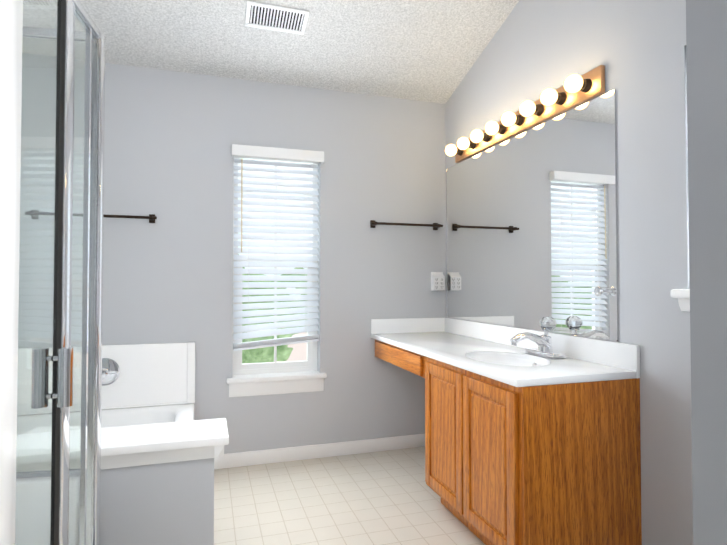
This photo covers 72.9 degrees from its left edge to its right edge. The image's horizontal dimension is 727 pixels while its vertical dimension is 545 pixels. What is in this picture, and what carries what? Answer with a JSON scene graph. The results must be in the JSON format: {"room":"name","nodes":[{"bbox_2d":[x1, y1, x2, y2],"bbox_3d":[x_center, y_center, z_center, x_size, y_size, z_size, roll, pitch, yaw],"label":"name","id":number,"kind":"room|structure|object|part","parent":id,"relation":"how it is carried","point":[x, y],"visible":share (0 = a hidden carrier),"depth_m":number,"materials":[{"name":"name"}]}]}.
{"room":"bathroom","nodes":[
{"label":"bathroom","id":0,"kind":"room"},
{"bbox_2d":[100,458,213,544],"bbox_3d":[-1.467,0.956,1.951,1.670,0.465,0.230,0,-1,-18],"label":"wall","id":1,"kind":"structure","parent":0,"point":[170,503],"depth_m":2.03,"materials":[{"name":"grey paint"}]},
{"bbox_2d":[101,418,228,468],"bbox_3d":[-1.436,0.736,1.955,1.728,0.095,0.310,0,-1,-18],"label":"wall cap","id":2,"kind":"object","parent":1,"relation":"on","point":[139,445],"visible":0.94,"depth_m":2.05,"materials":[{"name":"white"}]},
{"bbox_2d":[102,63,445,453],"bbox_3d":[-0.990,-0.788,3.131,3.570,4.000,0.150,0,-1,-18],"label":"wall","id":3,"kind":"structure","parent":0,"point":[171,138],"depth_m":3.17,"materials":[{"name":"grey paint"}]},
{"bbox_2d":[103,214,156,222],"bbox_3d":[-1.547,-0.324,2.827,0.670,0.052,0.072,0,-1,-18],"label":"towel rail","id":4,"kind":"object","parent":3,"relation":"attached to","point":[151,217],"visible":0.52,"depth_m":2.87,"materials":[{"name":"brown metal"}]},
{"bbox_2d":[232,158,317,374],"bbox_3d":[-0.588,-0.059,3.285,0.560,1.450,0.060,0,-1,-18],"label":"window","id":5,"kind":"structure","parent":3,"relation":"in","point":[298,357],"depth_m":3.27,"materials":[{"name":"white plastic"}]},
{"bbox_2d":[232,144,323,350],"bbox_3d":[-0.553,-0.149,3.178,0.584,1.288,0.120,0,-1,-18],"label":"window blind","id":6,"kind":"object","parent":5,"relation":"attached to","point":[271,154],"visible":0.88,"depth_m":3.20,"materials":[{"name":"white plastic"}]},
{"bbox_2d":[227,371,326,396],"bbox_3d":[-0.559,0.719,3.178,0.630,0.119,0.130,0,-1,-18],"label":"window sill","id":7,"kind":"structure","parent":3,"relation":"attached to","point":[272,383],"depth_m":3.14,"materials":[{"name":"white wood"}]},
{"bbox_2d":[214,434,424,468],"bbox_3d":[-0.966,1.166,3.012,3.270,0.088,0.013,0,-1,-18],"label":"baseboard","id":8,"kind":"structure","parent":3,"relation":"attached to","point":[247,458],"depth_m":3.22,"materials":[{"name":"white wood"}]},
{"bbox_2d":[370,220,442,229],"bbox_3d":[0.297,-0.330,3.412,0.530,0.052,0.072,0,-1,-18],"label":"towel rail","id":9,"kind":"object","parent":3,"relation":"attached to","point":[435,226],"visible":1,"depth_m":3.38,"materials":[{"name":"brown metal"}]},
{"bbox_2d":[371,317,446,331],"bbox_3d":[0.313,0.369,3.430,0.550,0.101,0.019,0,-1,-18],"label":"backsplash","id":10,"kind":"structure","parent":3,"relation":"attached to","point":[438,324],"depth_m":3.43,"materials":[{"name":"white stone"}]},
{"bbox_2d":[431,272,444,290],"bbox_3d":[0.529,0.063,3.492,0.093,0.134,0.044,0,-1,-18],"label":"adapter","id":11,"kind":"object","parent":3,"relation":"attached to","point":[437,281],"visible":1,"depth_m":3.48,"materials":[{"name":"white plastic"}]},
{"bbox_2d":[79,0,518,103],"bbox_3d":[-0.397,-1.904,1.283,3.570,1.364,4.075,0,-1,-18],"label":"ceiling","id":12,"kind":"structure","parent":0,"point":[426,50],"depth_m":2.87,"materials":[{"name":"white paint"}]},
{"bbox_2d":[249,5,304,30],"bbox_3d":[-0.473,-1.389,2.688,0.286,0.037,0.121,0,-1,-18],"label":"vent duct","id":13,"kind":"object","parent":12,"relation":"attached to","point":[275,18],"visible":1,"depth_m":2.69,"materials":[{"name":"black"}]},
{"bbox_2d":[245,1,308,34],"bbox_3d":[-0.473,-1.385,2.687,0.330,0.055,0.164,0,-1,-18],"label":"ceiling vent","id":14,"kind":"object","parent":12,"relation":"in","point":[275,8],"visible":1,"depth_m":2.68,"materials":[{"name":"white metal"}]},
{"bbox_2d":[214,446,484,544],"bbox_3d":[-0.397,1.223,1.218,3.570,0.100,4.075,0,-1,-18],"label":"floor","id":15,"kind":"structure","parent":0,"point":[389,497],"depth_m":2.55,"materials":[{"name":"tile"}]},
{"bbox_2d":[15,0,104,544],"bbox_3d":[-1.402,0.144,1.271,1.137,2.060,0.940,0,-1,-10],"label":"shower enclosure","id":16,"kind":"object","parent":15,"relation":"on","point":[58,448],"visible":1,"depth_m":1.47,"materials":[{"name":"clear glass"}]},
{"bbox_3d":[-1.402,0.094,1.272,1.137,1.960,0.900,0,-1,-10],"label":"frame","id":17,"kind":"part","parent":16,"relation":"part of","materials":[{"name":"silver metal"}]},
{"bbox_2d":[101,342,195,427],"bbox_3d":[-1.661,0.804,2.410,1.567,0.787,0.746,0,-1,-18],"label":"tub","id":18,"kind":"object","parent":15,"relation":"on","point":[153,383],"visible":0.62,"depth_m":2.88,"materials":[{"name":"white plastic"}]},
{"bbox_2d":[371,336,641,544],"bbox_3d":[0.575,0.817,2.643,0.557,0.771,1.659,0,-1,-18],"label":"bathroom vanity","id":19,"kind":"object","parent":15,"relation":"on","point":[532,437],"depth_m":1.89,"materials":[{"name":"brown wood"}]},
{"bbox_3d":[0.449,0.503,3.048,0.557,0.125,0.823,0,-1,-18],"label":"drawer","id":20,"kind":"part","parent":19,"relation":"part of","materials":[{"name":"brown wood"}]},
{"bbox_2d":[371,332,638,383],"bbox_3d":[0.562,0.418,2.645,0.550,0.030,1.663,0,-1,-18],"label":"countertop","id":21,"kind":"structure","parent":19,"relation":"on","point":[511,362],"depth_m":2.34,"materials":[{"name":"white stone"}]},
{"bbox_2d":[469,355,546,365],"bbox_3d":[0.658,0.466,2.274,0.334,0.135,0.474,0,-1,-18],"label":"sink","id":22,"kind":"object","parent":21,"relation":"in","point":[492,360],"depth_m":2.42,"materials":[{"name":"white ceramic"}]},
{"bbox_2d":[510,316,565,358],"bbox_3d":[0.802,0.302,2.323,0.238,0.187,0.205,0,-1,-18],"label":"faucet","id":23,"kind":"object","parent":21,"relation":"on","point":[544,350],"depth_m":2.31,"materials":[{"name":"metal"}]},
{"bbox_2d":[445,0,692,544],"bbox_3d":[1.256,-0.818,1.706,0.150,4.000,3.925,0,-1,-18],"label":"wall","id":24,"kind":"structure","parent":0,"point":[533,50],"depth_m":1.93,"materials":[{"name":"grey paint"}]},
{"bbox_2d":[445,65,604,162],"bbox_3d":[0.780,-0.822,2.727,0.138,0.120,1.308,0,-1,-18],"label":"sconce","id":25,"kind":"object","parent":24,"relation":"attached to","point":[574,90],"visible":1,"depth_m":2.48,"materials":[{"name":"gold metal"}]},
{"bbox_2d":[446,89,617,341],"bbox_3d":[0.803,-0.226,2.780,0.054,1.058,1.529,0,-1,-18],"label":"mirror","id":26,"kind":"object","parent":24,"relation":"attached to","point":[531,228],"visible":0.98,"depth_m":2.51,"materials":[{"name":"white mirror"}]},
{"bbox_2d":[670,289,689,311],"bbox_3d":[1.267,0.093,1.471,0.130,0.079,0.676,0,-1,-18],"label":"window sill","id":27,"kind":"structure","parent":24,"relation":"attached to","point":[682,296],"depth_m":1.74,"materials":[{"name":"white"}]},
{"bbox_2d":[686,0,726,544],"bbox_3d":[1.261,-0.841,0.583,0.520,4.000,1.480,0,-1,-18],"label":"wall","id":28,"kind":"structure","parent":0,"point":[706,39],"depth_m":1.15,"materials":[{"name":"grey paint"}]},
{"bbox_3d":[-1.047,-0.855,-0.086,1.215,4.000,1.600,0,-1,-18],"label":"wall","id":29,"kind":"structure","parent":0,"visible":0},
{"bbox_2d":[0,0,22,544],"bbox_3d":[-0.559,0.132,0.541,0.038,2.028,0.860,0,-1,-18],"label":"open door","id":30,"kind":"structure","parent":29,"relation":"in","point":[11,23],"depth_m":0.91,"materials":[{"name":"white"}]}
]}

